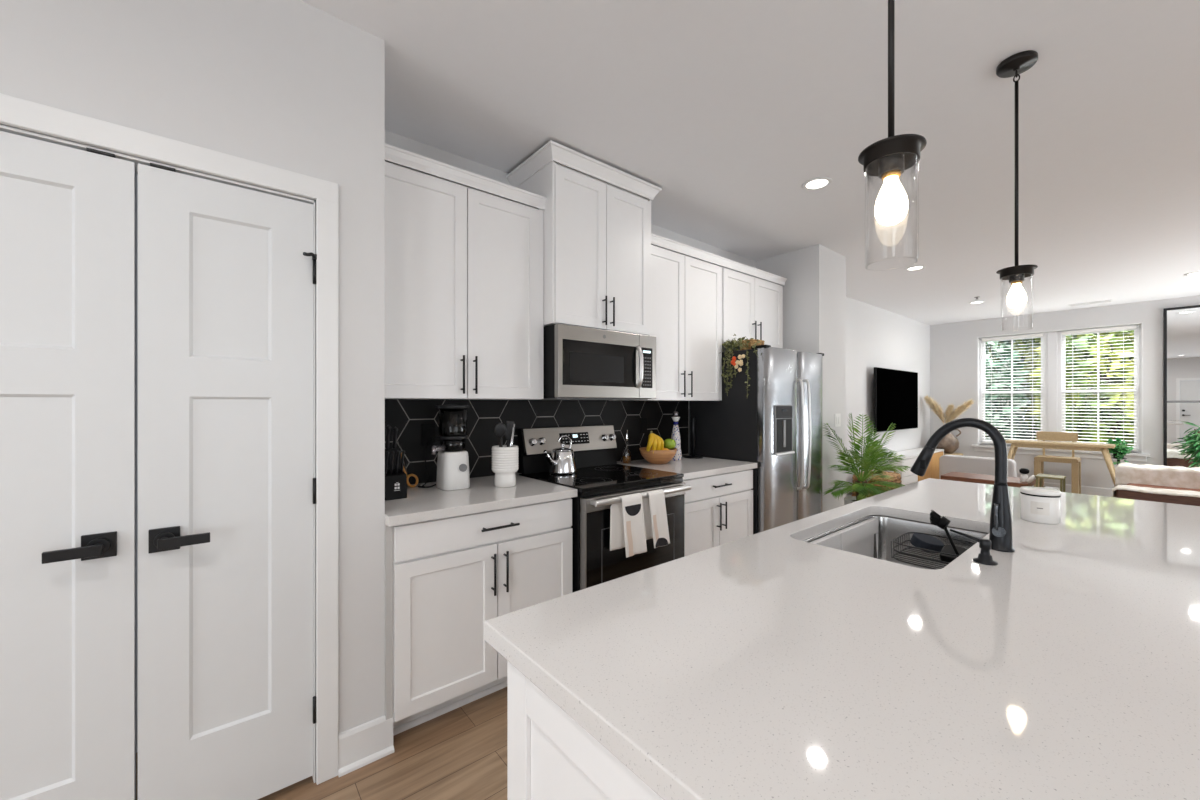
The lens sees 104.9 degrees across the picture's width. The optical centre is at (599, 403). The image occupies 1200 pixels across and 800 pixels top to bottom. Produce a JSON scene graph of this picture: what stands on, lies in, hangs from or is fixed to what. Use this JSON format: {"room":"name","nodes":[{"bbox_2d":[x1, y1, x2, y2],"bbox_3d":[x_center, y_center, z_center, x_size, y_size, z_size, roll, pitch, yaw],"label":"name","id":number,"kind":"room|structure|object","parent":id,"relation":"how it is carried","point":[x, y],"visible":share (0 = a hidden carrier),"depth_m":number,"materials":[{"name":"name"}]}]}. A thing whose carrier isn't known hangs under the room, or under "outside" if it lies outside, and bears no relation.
{"room":"kitchen","nodes":[
{"label":"kitchen","id":0,"kind":"room"},
{"bbox_2d":[0,0,384,782],"bbox_3d":[-2.292,-0.032,0.651,3.690,2.743,0.120,0,0,-39],"label":"wall","id":1,"kind":"structure","parent":0,"point":[291,85],"depth_m":1.59,"materials":[{"name":"grey paint"}]},
{"bbox_2d":[0,131,135,799],"bbox_3d":[-1.518,0.299,1.194,0.438,2.026,0.101,0,0,-39],"label":"door","id":2,"kind":"structure","parent":1,"relation":"in","point":[68,214],"depth_m":1.27,"materials":[{"name":"white paint"}]},
{"bbox_2d":[0,93,337,784],"bbox_3d":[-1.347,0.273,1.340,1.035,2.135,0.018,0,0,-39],"label":"trim","id":3,"kind":"structure","parent":1,"relation":"attached to","point":[14,111],"depth_m":1.63,"materials":[{"name":"white paint"}]},
{"bbox_2d":[138,163,316,799],"bbox_3d":[-1.169,0.299,1.481,0.451,2.026,0.101,0,0,-39],"label":"door","id":4,"kind":"structure","parent":1,"relation":"in","point":[227,273],"depth_m":1.48,"materials":[{"name":"white paint"}]},
{"bbox_2d":[338,713,393,776],"bbox_3d":[-0.873,1.270,1.725,0.189,0.140,0.028,0,0,-39],"label":"baseboard","id":5,"kind":"structure","parent":1,"relation":"attached to","point":[359,746],"depth_m":1.72,"materials":[{"name":"white paint"}]},
{"bbox_2d":[136,687,506,799],"bbox_3d":[2.611,1.390,1.958,13.320,0.100,5.800,0,0,-39],"label":"floor","id":6,"kind":"structure","parent":0,"point":[460,753],"depth_m":1.70,"materials":[{"name":"brown wood"}]},
{"bbox_2d":[385,498,571,735],"bbox_3d":[-0.663,0.902,2.269,0.882,0.876,0.670,0,0,-39],"label":"base cabinet","id":7,"kind":"object","parent":6,"relation":"on","point":[449,576],"visible":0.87,"depth_m":1.95,"materials":[{"name":"white paint"}]},
{"bbox_2d":[385,474,576,526],"bbox_3d":[-0.668,0.445,2.281,0.890,0.038,0.670,0,0,-39],"label":"countertop","id":8,"kind":"structure","parent":7,"relation":"on","point":[431,503],"depth_m":2.09,"materials":[{"name":"white stone"}]},
{"bbox_2d":[385,448,406,500],"bbox_3d":[-0.978,0.316,2.106,0.140,0.220,0.166,0,0,-39],"label":"knife block","id":9,"kind":"object","parent":8,"relation":"on","point":[395,483],"visible":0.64,"depth_m":2.07,"materials":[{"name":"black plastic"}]},
{"bbox_2d":[385,451,388,473],"bbox_3d":[-0.953,0.261,2.059,0.012,0.107,0.050,0,0,-39],"label":"steak knife","id":10,"kind":"object","parent":9,"relation":"in","point":[387,452],"visible":0.94,"depth_m":2.06,"materials":[{"name":"black plastic"}]},
{"bbox_2d":[385,425,390,448],"bbox_3d":[-0.984,0.157,2.140,0.018,0.121,0.059,0,0,-39],"label":"knife","id":11,"kind":"object","parent":9,"relation":"on","point":[388,426],"visible":0.94,"depth_m":2.13,"materials":[{"name":"black plastic"}]},
{"bbox_2d":[390,450,394,472],"bbox_3d":[-0.935,0.261,2.074,0.012,0.107,0.050,0,0,-39],"label":"steak knife","id":12,"kind":"object","parent":9,"relation":"in","point":[393,452],"visible":1,"depth_m":2.07,"materials":[{"name":"black plastic"}]},
{"bbox_2d":[392,427,397,447],"bbox_3d":[-0.960,0.162,2.160,0.018,0.112,0.059,0,0,-39],"label":"knife","id":13,"kind":"object","parent":9,"relation":"on","point":[395,428],"visible":0.88,"depth_m":2.15,"materials":[{"name":"black plastic"}]},
{"bbox_2d":[395,450,399,472],"bbox_3d":[-0.918,0.261,2.088,0.012,0.107,0.050,0,0,-39],"label":"steak knife","id":14,"kind":"object","parent":9,"relation":"in","point":[398,451],"visible":1,"depth_m":2.08,"materials":[{"name":"black plastic"}]},
{"bbox_2d":[400,450,404,471],"bbox_3d":[-0.900,0.261,2.102,0.012,0.107,0.050,0,0,-39],"label":"steak knife","id":15,"kind":"object","parent":9,"relation":"in","point":[403,451],"visible":1,"depth_m":2.10,"materials":[{"name":"black plastic"}]},
{"bbox_2d":[397,439,418,486],"bbox_3d":[-0.987,0.304,2.364,0.101,0.248,0.038,0,0,-9],"label":"scissors","id":16,"kind":"object","parent":8,"relation":"on","point":[404,469],"visible":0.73,"depth_m":2.36,"materials":[{"name":"orange plastic"}]},
{"bbox_2d":[418,404,469,490],"bbox_3d":[-0.809,0.214,2.378,0.223,0.424,0.294,0,0,-39],"label":"coffee grinder","id":17,"kind":"object","parent":8,"relation":"on","point":[453,461],"visible":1,"depth_m":2.29,"materials":[{"name":"white plastic"}]},
{"bbox_2d":[492,445,518,487],"bbox_3d":[-0.493,0.322,2.399,0.138,0.207,0.138,0,0,-39],"label":"utensil crock","id":18,"kind":"object","parent":8,"relation":"on","point":[505,460],"visible":1,"depth_m":2.35,"materials":[{"name":"white ceramic"}]},
{"bbox_2d":[494,422,505,446],"bbox_3d":[-0.507,0.213,2.359,0.031,0.239,0.070,0,0,28],"label":"ladle","id":19,"kind":"object","parent":18,"relation":"in","point":[500,428],"visible":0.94,"depth_m":2.35,"materials":[{"name":"black plastic"}]},
{"bbox_2d":[504,426,511,446],"bbox_3d":[-0.478,0.224,2.394,0.045,0.217,0.017,0,0,-39],"label":"spoon","id":20,"kind":"object","parent":18,"relation":"in","point":[508,432],"visible":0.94,"depth_m":2.39,"materials":[{"name":"black plastic"}]},
{"bbox_2d":[517,425,690,592],"bbox_3d":[0.017,0.730,2.761,0.770,1.160,0.760,0,0,-39],"label":"range oven","id":21,"kind":"object","parent":6,"relation":"on","point":[599,481],"visible":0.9,"depth_m":2.63,"materials":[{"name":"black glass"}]},
{"bbox_2d":[543,435,576,474],"bbox_3d":[-0.259,0.305,2.781,0.258,0.229,0.177,0,0,-39],"label":"kettle","id":22,"kind":"object","parent":21,"relation":"on","point":[561,461],"visible":1,"depth_m":2.74,"materials":[{"name":"silver metal"}]},
{"bbox_2d":[519,464,683,492],"bbox_3d":[0.008,0.430,2.772,0.770,0.020,0.632,0,0,-40],"label":"cooktop","id":23,"kind":"object","parent":21,"relation":"in","point":[589,478],"depth_m":2.67,"materials":[{"name":"black glass"}]},
{"bbox_2d":[610,493,646,557],"bbox_3d":[0.151,0.625,2.392,0.213,0.310,0.062,0,0,-39],"label":"dish towel","id":24,"kind":"object","parent":21,"relation":"hanging from","point":[627,526],"visible":1,"depth_m":2.38,"materials":[{"name":"beige fabric"}]},
{"bbox_2d":[642,489,669,547],"bbox_3d":[0.302,0.623,2.517,0.190,0.305,0.062,0,0,-39],"label":"dish towel","id":25,"kind":"object","parent":21,"relation":"hanging from","point":[654,507],"visible":0.88,"depth_m":2.51,"materials":[{"name":"beige fabric"}]},
{"bbox_2d":[507,518,878,799],"bbox_3d":[1.127,0.902,1.384,2.680,0.876,0.902,0,0,-39],"label":"kitchen island","id":26,"kind":"object","parent":6,"relation":"on","point":[550,756],"visible":0.05,"depth_m":0.76,"materials":[{"name":"white paint"}]},
{"bbox_2d":[484,478,1199,799],"bbox_3d":[1.209,0.445,1.324,2.750,0.038,1.185,0,0,-39],"label":"island countertop","id":27,"kind":"structure","parent":26,"relation":"on","point":[771,664],"depth_m":0.77,"materials":[{"name":"white stone"}]},
{"bbox_2d":[803,515,988,568],"bbox_3d":[1.004,0.570,1.557,0.743,0.212,0.423,0,0,-39],"label":"sink","id":28,"kind":"object","parent":27,"relation":"in","point":[890,528],"visible":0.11,"depth_m":1.84,"materials":[{"name":"metal"}]},
{"bbox_2d":[891,532,975,568],"bbox_3d":[1.166,0.503,1.588,0.225,0.073,0.238,0,0,-39],"label":"sink caddy","id":29,"kind":"object","parent":28,"relation":"hanging from","point":[902,535],"visible":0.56,"depth_m":1.61,"materials":[{"name":"black metal"}]},
{"bbox_2d":[910,533,943,552],"bbox_3d":[1.169,0.497,1.648,0.107,0.060,0.077,0,0,-12],"label":"sponge","id":30,"kind":"object","parent":29,"relation":"in","point":[924,541],"visible":0.94,"depth_m":1.62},
{"bbox_2d":[930,510,959,556],"bbox_3d":[1.140,0.430,1.517,0.051,0.153,0.083,0,0,-39],"label":"dish brush","id":31,"kind":"object","parent":29,"relation":"in","point":[943,522],"visible":0.96,"depth_m":1.51,"materials":[{"name":"black plastic"}]},
{"bbox_2d":[940,544,965,563],"bbox_3d":[1.186,0.508,1.548,0.084,0.050,0.060,0,0,-39],"label":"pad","id":32,"kind":"object","parent":29,"relation":"in","point":[948,549],"visible":0.54,"depth_m":1.54,"materials":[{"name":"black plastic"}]},
{"bbox_2d":[910,418,1014,551],"bbox_3d":[1.111,0.234,1.428,0.070,0.384,0.260,0,0,-39],"label":"kitchen faucet","id":33,"kind":"object","parent":27,"relation":"on","point":[1000,534],"visible":0.98,"depth_m":1.35,"materials":[{"name":"black metal"}]},
{"bbox_2d":[950,529,997,565],"bbox_3d":[1.021,0.390,1.262,0.052,0.073,0.105,0,0,-39],"label":"soap dispenser","id":34,"kind":"object","parent":27,"relation":"on","point":[984,557],"visible":1,"depth_m":1.23,"materials":[{"name":"black metal"}]},
{"bbox_2d":[1020,486,1060,523],"bbox_3d":[1.606,0.367,1.683,0.109,0.117,0.109,0,0,-39],"label":"lidded jar","id":35,"kind":"object","parent":27,"relation":"on","point":[1037,504],"visible":1,"depth_m":1.65,"materials":[{"name":"white ceramic"}]},
{"bbox_2d":[683,469,752,556],"bbox_3d":[0.608,0.902,3.317,0.827,0.876,0.670,0,0,-39],"label":"base cabinet","id":36,"kind":"object","parent":6,"relation":"on","point":[718,509],"visible":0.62,"depth_m":3.07,"materials":[{"name":"white paint"}]},
{"bbox_2d":[617,455,756,479],"bbox_3d":[0.602,0.445,3.328,0.846,0.038,0.670,0,0,-39],"label":"countertop","id":37,"kind":"structure","parent":36,"relation":"on","point":[705,466],"depth_m":3.19,"materials":[{"name":"white stone"}]},
{"bbox_2d":[622,430,630,463],"bbox_3d":[0.191,0.305,3.306,0.066,0.241,0.066,0,0,-39],"label":"oil bottle","id":38,"kind":"object","parent":37,"relation":"on","point":[626,459],"visible":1,"depth_m":3.29,"materials":[{"name":"clear glass"}]},
{"bbox_2d":[639,447,676,463],"bbox_3d":[0.419,0.373,3.320,0.274,0.106,0.274,0,0,-39],"label":"fruit bowl","id":39,"kind":"object","parent":37,"relation":"on","point":[659,456],"visible":0.9,"depth_m":3.23,"materials":[{"name":"brown wood"}]},
{"bbox_2d":[646,431,663,453],"bbox_3d":[0.389,0.268,3.233,0.159,0.161,0.075,0,0,-39],"label":"banana bunch","id":40,"kind":"object","parent":39,"relation":"in","point":[657,443],"visible":0.86,"depth_m":3.20,"materials":[{"name":"yellow food"}]},
{"bbox_2d":[664,439,675,448],"bbox_3d":[0.506,0.285,3.353,0.092,0.083,0.092,0,0,-39],"label":"apple","id":41,"kind":"object","parent":39,"relation":"in","point":[668,443],"visible":0.9,"depth_m":3.32,"materials":[{"name":"green food"}]},
{"bbox_2d":[671,411,681,460],"bbox_3d":[0.574,0.240,3.493,0.090,0.372,0.090,0,0,-39],"label":"ceramic bottle","id":42,"kind":"object","parent":37,"relation":"on","point":[675,435],"visible":0.86,"depth_m":3.47,"materials":[{"name":"ceramic"}]},
{"bbox_2d":[684,417,702,458],"bbox_3d":[0.739,0.265,3.655,0.154,0.321,0.154,0,0,-39],"label":"paper towel holder","id":43,"kind":"object","parent":37,"relation":"on","point":[692,456],"visible":1,"depth_m":3.64,"materials":[{"name":"black metal"}]},
{"bbox_2d":[689,345,823,533],"bbox_3d":[1.343,0.446,3.850,0.914,1.748,0.766,0,0,-39],"label":"refrigerator","id":44,"kind":"object","parent":6,"relation":"on","point":[778,427],"visible":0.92,"depth_m":3.50,"materials":[{"name":"grey metal"}]},
{"bbox_2d":[739,339,764,349],"bbox_3d":[1.150,-0.442,3.491,0.176,0.073,0.148,0,0,-39],"label":"wicker basket","id":45,"kind":"object","parent":44,"relation":"on","point":[752,341],"visible":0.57,"depth_m":3.42,"materials":[{"name":"brown wicker"}]},
{"bbox_2d":[721,334,759,396],"bbox_3d":[1.068,-0.288,3.485,0.306,0.497,0.231,0,0,31],"label":"trailing plant","id":46,"kind":"object","parent":45,"relation":"in","point":[734,362],"visible":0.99,"depth_m":3.48,"materials":[{"name":"green plant"}]},
{"bbox_2d":[823,413,910,504],"bbox_3d":[2.270,0.706,3.918,0.757,1.268,0.628,0,0,-39],"label":"potted palm","id":47,"kind":"object","parent":6,"relation":"on","point":[872,453],"visible":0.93,"depth_m":3.87,"materials":[{"name":"green plant"}]},
{"bbox_2d":[852,468,901,496],"bbox_3d":[3.562,1.090,5.930,0.728,0.500,0.428,0,0,-39],"label":"woven basket","id":48,"kind":"object","parent":6,"relation":"on","point":[897,477],"visible":0.27,"depth_m":5.78,"materials":[{"name":"wicker"}]},
{"bbox_2d":[878,448,943,484],"bbox_3d":[4.785,1.040,7.072,1.940,0.600,0.343,0,0,-39],"label":"media console","id":49,"kind":"object","parent":6,"relation":"on","point":[907,477],"visible":0.38,"depth_m":6.76,"materials":[{"name":"white wood"}]},
{"bbox_2d":[944,452,962,455],"bbox_3d":[5.829,1.081,7.707,0.390,0.521,0.390,0,0,-39],"label":"side table","id":50,"kind":"object","parent":6,"relation":"on","point":[954,453],"visible":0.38,"depth_m":7.56,"materials":[{"name":"brown wood"}]},
{"bbox_2d":[936,429,960,453],"bbox_3d":[5.779,0.616,7.705,0.360,0.408,0.362,0,0,-39],"label":"clay vase","id":51,"kind":"object","parent":50,"relation":"on","point":[949,443],"visible":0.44,"depth_m":7.57,"materials":[{"name":"beige ceramic"}]},
{"bbox_2d":[922,394,973,422],"bbox_3d":[5.783,0.146,7.652,0.729,0.649,0.274,0,0,35],"label":"pampas grass","id":52,"kind":"object","parent":51,"relation":"in","point":[950,416],"depth_m":7.66,"materials":[{"name":"beige plant"}]},
{"bbox_2d":[939,455,1016,478],"bbox_3d":[5.538,1.048,6.716,0.630,0.585,0.840,0,0,-39],"label":"armchair","id":53,"kind":"object","parent":6,"relation":"on","point":[947,463],"visible":0.33,"depth_m":6.55,"materials":[{"name":"grey fabric"}]},
{"bbox_2d":[941,472,1035,486],"bbox_3d":[4.707,1.115,5.610,0.500,0.450,0.810,0,0,-39],"label":"coffee table","id":54,"kind":"object","parent":6,"relation":"on","point":[954,476],"visible":0.45,"depth_m":5.55,"materials":[{"name":"brown wood"}]},
{"bbox_2d":[1019,468,1029,481],"bbox_3d":[4.868,0.814,5.289,0.090,0.152,0.090,0,0,-39],"label":"pump bottle","id":55,"kind":"object","parent":54,"relation":"on","point":[1024,471],"visible":0.92,"depth_m":5.27,"materials":[{"name":"white plastic"}]},
{"bbox_2d":[1035,474,1065,491],"bbox_3d":[4.957,1.065,5.071,0.260,0.550,0.220,0,0,-39],"label":"stool","id":56,"kind":"object","parent":6,"relation":"on","point":[1061,478],"visible":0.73,"depth_m":5.04,"materials":[{"name":"beige wood"}]},
{"bbox_2d":[1034,431,1080,493],"bbox_3d":[6.690,0.877,6.752,0.355,0.925,0.470,0,0,-39],"label":"desk chair","id":57,"kind":"object","parent":6,"relation":"on","point":[1039,460],"visible":0.78,"depth_m":6.73,"materials":[{"name":"brown wood"}]},
{"bbox_2d":[1005,439,1115,485],"bbox_3d":[6.420,0.940,6.471,0.340,0.807,1.291,0,0,-39],"label":"desk","id":58,"kind":"object","parent":6,"relation":"on","point":[1015,444],"visible":0.71,"depth_m":6.29,"materials":[{"name":"brown wood"}]},
{"bbox_2d":[1116,483,1199,505],"bbox_3d":[5.689,0.950,4.418,2.400,0.780,1.020,0,0,-39],"label":"sofa","id":59,"kind":"object","parent":6,"relation":"on","point":[1184,500],"visible":0.25,"depth_m":3.87,"materials":[{"name":"wood"}]},
{"bbox_2d":[1112,485,1199,497],"bbox_3d":[4.866,0.833,3.715,0.274,0.234,0.983,0,0,-39],"label":"throw blanket","id":60,"kind":"object","parent":59,"relation":"on","point":[1188,493],"visible":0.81,"depth_m":3.87,"materials":[{"name":"beige fabric"}]},
{"bbox_2d":[1115,462,1199,488],"bbox_3d":[6.449,0.882,5.059,0.441,0.379,1.045,0,0,-39],"label":"throw blanket","id":61,"kind":"object","parent":59,"relation":"on","point":[1126,473],"visible":0.95,"depth_m":5.11,"materials":[{"name":"beige fabric"}]},
{"bbox_2d":[1127,483,1199,491],"bbox_3d":[6.005,0.990,4.781,0.950,0.180,0.740,0,0,-40],"label":"seat cushion","id":62,"kind":"object","parent":59,"relation":"on","point":[1139,485],"depth_m":4.97,"materials":[{"name":"fabric"}]},
{"bbox_2d":[1163,305,1199,467],"bbox_3d":[7.801,0.022,5.857,0.040,2.595,0.815,0,0,-39],"label":"floor mirror","id":63,"kind":"object","parent":6,"relation":"on","point":[1181,325],"visible":0.64,"depth_m":6.06,"materials":[{"name":"black metal"}]},
{"bbox_2d":[1172,423,1199,467],"bbox_3d":[7.455,0.787,5.487,0.737,1.105,0.769,0,0,3],"label":"leafy houseplant","id":64,"kind":"object","parent":6,"relation":"on","point":[1195,446],"visible":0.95,"depth_m":5.67,"materials":[{"name":"plant"}]},
{"bbox_2d":[136,130,755,752],"bbox_3d":[-0.393,-0.032,3.078,4.810,2.743,0.250,0,0,-39],"label":"wall","id":65,"kind":"structure","parent":0,"point":[393,139],"depth_m":2.52,"materials":[{"name":"grey paint"}]},
{"bbox_2d":[385,143,545,399],"bbox_3d":[-0.752,-0.581,2.392,0.898,1.111,0.392,0,0,-39],"label":"upper cabinet","id":66,"kind":"object","parent":65,"relation":"attached to","point":[464,250],"visible":0.86,"depth_m":2.24,"materials":[{"name":"white paint"}]},
{"bbox_2d":[385,399,687,484],"bbox_3d":[-0.241,0.183,3.060,2.540,0.486,0.009,0,0,-39],"label":"tile backsplash","id":67,"kind":"structure","parent":65,"relation":"attached to","point":[408,415],"depth_m":2.83,"materials":[{"name":"black tile"}]},
{"bbox_3d":[-0.923,0.165,2.487,0.074,0.120,0.008,0,0,-39],"label":"wall outlet","id":68,"kind":"object","parent":67,"relation":"attached to","visible":0},
{"bbox_2d":[426,428,431,440],"bbox_3d":[-0.921,0.165,2.486,0.034,0.070,0.003,0,0,-40],"label":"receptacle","id":69,"kind":"object","parent":68,"relation":"attached to","point":[428,430],"depth_m":2.48,"materials":[{"name":"black plastic"}]},
{"bbox_2d":[506,140,661,335],"bbox_3d":[-0.086,-0.912,2.881,0.851,0.949,0.485,0,0,-39],"label":"upper cabinet","id":70,"kind":"object","parent":65,"relation":"attached to","point":[597,214],"visible":0.88,"depth_m":2.67,"materials":[{"name":"white paint"}]},
{"bbox_2d":[542,324,655,399],"bbox_3d":[-0.068,-0.229,2.859,0.753,0.406,0.517,0,0,-39],"label":"microwave","id":71,"kind":"object","parent":70,"relation":"attached to","point":[581,363],"visible":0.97,"depth_m":2.62,"materials":[{"name":"silver metal"}]},
{"bbox_2d":[609,233,724,400],"bbox_3d":[0.517,-0.581,3.437,0.870,1.111,0.392,0,0,-39],"label":"upper cabinet","id":72,"kind":"object","parent":65,"relation":"attached to","point":[686,289],"visible":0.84,"depth_m":3.31,"materials":[{"name":"white paint"}]},
{"bbox_2d":[709,258,786,351],"bbox_3d":[1.215,-0.805,4.013,0.940,0.661,0.392,0,0,-39],"label":"upper cabinet","id":73,"kind":"object","parent":65,"relation":"attached to","point":[752,298],"visible":0.6,"depth_m":3.85,"materials":[{"name":"white paint"}]},
{"bbox_2d":[300,0,1199,324],"bbox_3d":[2.611,-1.453,1.958,13.320,0.100,5.800,0,0,-39],"label":"ceiling","id":74,"kind":"structure","parent":0,"point":[727,108],"depth_m":2.27,"materials":[{"name":"white paint"}]},
{"bbox_2d":[802,177,831,190],"bbox_3d":[1.380,-1.399,2.932,0.176,0.006,0.176,0,0,-39],"label":"recessed light","id":75,"kind":"object","parent":74,"relation":"in","point":[817,183],"visible":1,"depth_m":2.93,"materials":[{"name":"white paint"}]},
{"bbox_2d":[806,179,827,188],"bbox_3d":[1.380,-1.400,2.932,0.127,0.002,0.127,0,0,-23],"label":"diffuser","id":76,"kind":"object","parent":75,"relation":"attached to","point":[814,183],"depth_m":2.93,"materials":[{"name":"white plastic"}]},
{"bbox_2d":[858,0,926,270],"bbox_3d":[0.635,-0.854,1.006,0.128,1.098,0.128,0,0,-39],"label":"pendant light","id":77,"kind":"object","parent":74,"relation":"hanging from","point":[886,159],"visible":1,"depth_m":0.99,"materials":[{"name":"black metal"}]},
{"bbox_2d":[878,153,903,180],"bbox_3d":[0.635,-0.518,1.006,0.048,0.052,0.048,0,0,-40],"label":"socket","id":78,"kind":"object","parent":77,"relation":"attached to","point":[890,167],"depth_m":0.99,"materials":[{"name":"black metal"}]},
{"bbox_2d":[905,265,925,270],"bbox_3d":[3.249,-1.399,4.752,0.176,0.006,0.176,0,0,-39],"label":"recessed light","id":79,"kind":"object","parent":74,"relation":"in","point":[919,267],"visible":1,"depth_m":4.75,"materials":[{"name":"white paint"}]},
{"bbox_2d":[996,50,1037,328],"bbox_3d":[1.708,-0.854,1.890,0.128,1.098,0.128,0,0,-39],"label":"pendant light","id":80,"kind":"object","parent":74,"relation":"hanging from","point":[1016,64],"visible":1,"depth_m":1.88,"materials":[{"name":"black metal"}]},
{"bbox_2d":[1009,273,1024,284],"bbox_3d":[1.708,-0.518,1.890,0.048,0.052,0.048,0,0,-40],"label":"socket","id":81,"kind":"object","parent":80,"relation":"attached to","point":[1017,279],"depth_m":1.87,"materials":[{"name":"black metal"}]},
{"bbox_2d":[1068,300,1112,306],"bbox_3d":[6.804,-1.398,6.399,0.160,0.010,0.420,0,0,-39],"label":"ceiling vent","id":82,"kind":"object","parent":74,"relation":"in","point":[1104,301],"visible":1,"depth_m":6.39,"materials":[{"name":"white metal"}]},
{"bbox_2d":[756,244,845,511],"bbox_3d":[1.862,-0.032,4.548,0.540,2.743,0.850,0,0,-39],"label":"wall","id":83,"kind":"structure","parent":0,"point":[814,290],"depth_m":4.21,"materials":[{"name":"grey paint"}]},
{"bbox_2d":[835,414,840,426],"bbox_3d":[2.205,0.150,4.274,0.116,0.120,0.010,0,0,-39],"label":"switch plate","id":84,"kind":"object","parent":83,"relation":"attached to","point":[837,416],"visible":1,"depth_m":4.27,"materials":[{"name":"white plastic"}]},
{"bbox_2d":[844,496,866,504],"bbox_3d":[2.243,1.080,3.961,0.260,0.520,0.260,0,0,-40],"label":"planter","id":85,"kind":"object","parent":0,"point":[847,500],"depth_m":4.00,"materials":[{"name":"white ceramic"}]},
{"bbox_2d":[846,297,929,495],"bbox_3d":[3.843,-0.032,6.634,5.170,2.743,0.150,0,0,-39],"label":"wall","id":86,"kind":"structure","parent":0,"point":[875,336],"depth_m":6.76,"materials":[{"name":"grey paint"}]},
{"bbox_2d":[874,367,917,431],"bbox_3d":[4.445,-0.060,6.957,1.730,0.900,0.114,0,0,-39],"label":"television","id":87,"kind":"object","parent":86,"relation":"attached to","point":[895,391],"visible":0.98,"depth_m":6.82,"materials":[{"name":"black plastic"}]},
{"bbox_2d":[930,295,1199,487],"bbox_3d":[7.673,-0.032,6.130,0.200,2.743,5.500,0,0,-39],"label":"wall","id":88,"kind":"structure","parent":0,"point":[953,346],"depth_m":7.01,"materials":[{"name":"grey paint"}]},
{"bbox_2d":[982,333,1042,443],"bbox_3d":[6.613,-0.220,7.408,0.047,1.740,0.740,0,0,-39],"label":"window blind","id":89,"kind":"object","parent":88,"relation":"attached to","point":[1041,334],"visible":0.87,"depth_m":7.37,"materials":[{"name":"white plastic"}]},
{"bbox_2d":[979,332,1047,445],"bbox_3d":[6.660,-0.220,7.453,0.060,1.800,0.850,0,0,-39],"label":"window","id":90,"kind":"structure","parent":88,"relation":"attached to","point":[1044,340],"depth_m":7.44,"materials":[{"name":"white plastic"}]},
{"bbox_2d":[1032,482,1111,496],"bbox_3d":[7.623,1.270,6.090,0.028,0.140,5.500,0,0,-39],"label":"baseboard","id":91,"kind":"structure","parent":88,"relation":"attached to","point":[1098,491],"depth_m":6.70,"materials":[{"name":"white paint"}]},
{"bbox_2d":[1048,324,1141,452],"bbox_3d":[7.225,-0.220,6.753,0.080,1.800,0.950,0,0,-39],"label":"window","id":92,"kind":"structure","parent":88,"relation":"attached to","point":[1061,351],"depth_m":6.99,"materials":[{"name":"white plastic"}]},
{"bbox_2d":[1061,325,1136,450],"bbox_3d":[7.211,-0.220,6.683,0.047,1.740,0.740,0,0,-39],"label":"window blind","id":93,"kind":"object","parent":88,"relation":"attached to","point":[1123,328],"visible":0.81,"depth_m":6.64,"materials":[{"name":"white plastic"}]},
{"bbox_2d":[1112,450,1123,457],"bbox_3d":[7.000,0.677,6.224,0.120,0.094,0.120,0,0,-40],"label":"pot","id":94,"kind":"object","parent":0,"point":[1121,455],"depth_m":6.19,"materials":[{"name":"plastic"}]},
{"bbox_3d":[7.000,1.032,6.224,0.200,0.615,0.200,0,0,-39],"label":"plant stand","id":95,"kind":"object","parent":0,"visible":0},
{"bbox_2d":[1100,437,1134,464],"bbox_3d":[6.985,0.654,6.227,0.269,0.420,0.309,0,0,-3],"label":"ivy","id":96,"kind":"object","parent":95,"relation":"on","point":[1120,451],"visible":0.75,"depth_m":6.19,"materials":[{"name":"green plant"}]},
{"label":"outside","id":97,"kind":"structure","parent":0,"visible":0},
{"bbox_3d":[17.674,1.890,17.808,30.070,0.100,55.000,0,0,-39],"label":"ground","id":98,"kind":"structure","parent":97,"visible":0},
{"bbox_2d":[985,342,1004,436],"bbox_3d":[10.400,-0.790,14.118,3.433,5.291,3.365,0,0,-39],"label":"tree","id":99,"kind":"object","parent":98,"relation":"on","point":[998,359],"visible":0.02,"depth_m":12.97,"materials":[{"name":"green plant"}]},
{"bbox_2d":[985,341,1031,439],"bbox_3d":[8.534,-0.053,10.758,2.255,3.829,2.283,0,0,-39],"label":"tree","id":100,"kind":"object","parent":98,"relation":"on","point":[1003,372],"visible":0.19,"depth_m":9.96,"materials":[{"name":"green plant"}]},
{"bbox_2d":[988,339,1030,436],"bbox_3d":[13.428,-1.868,17.517,4.918,7.439,4.950,0,0,-22],"label":"tree","id":101,"kind":"object","parent":98,"relation":"on","point":[1008,341],"visible":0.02,"depth_m":15.64,"materials":[{"name":"green plant"}]},
{"bbox_2d":[987,395,1038,440],"bbox_3d":[17.535,-0.523,19.591,2.320,5.373,26.570,0,0,-39],"label":"hedge","id":102,"kind":"object","parent":98,"relation":"on","point":[1034,432],"visible":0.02,"depth_m":19.06,"materials":[{"name":"plant"}]},
{"bbox_2d":[1010,335,1133,440],"bbox_3d":[12.485,-0.899,11.599,3.387,5.507,3.328,0,0,-39],"label":"tree","id":103,"kind":"object","parent":98,"relation":"on","point":[1027,354],"visible":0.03,"depth_m":12.11,"materials":[{"name":"green plant"}]},
{"bbox_2d":[1029,330,1133,445],"bbox_3d":[9.952,-0.220,8.977,2.401,4.159,2.387,0,0,-39],"label":"tree","id":104,"kind":"object","parent":98,"relation":"on","point":[1070,406],"visible":0.26,"depth_m":8.62,"materials":[{"name":"green plant"}]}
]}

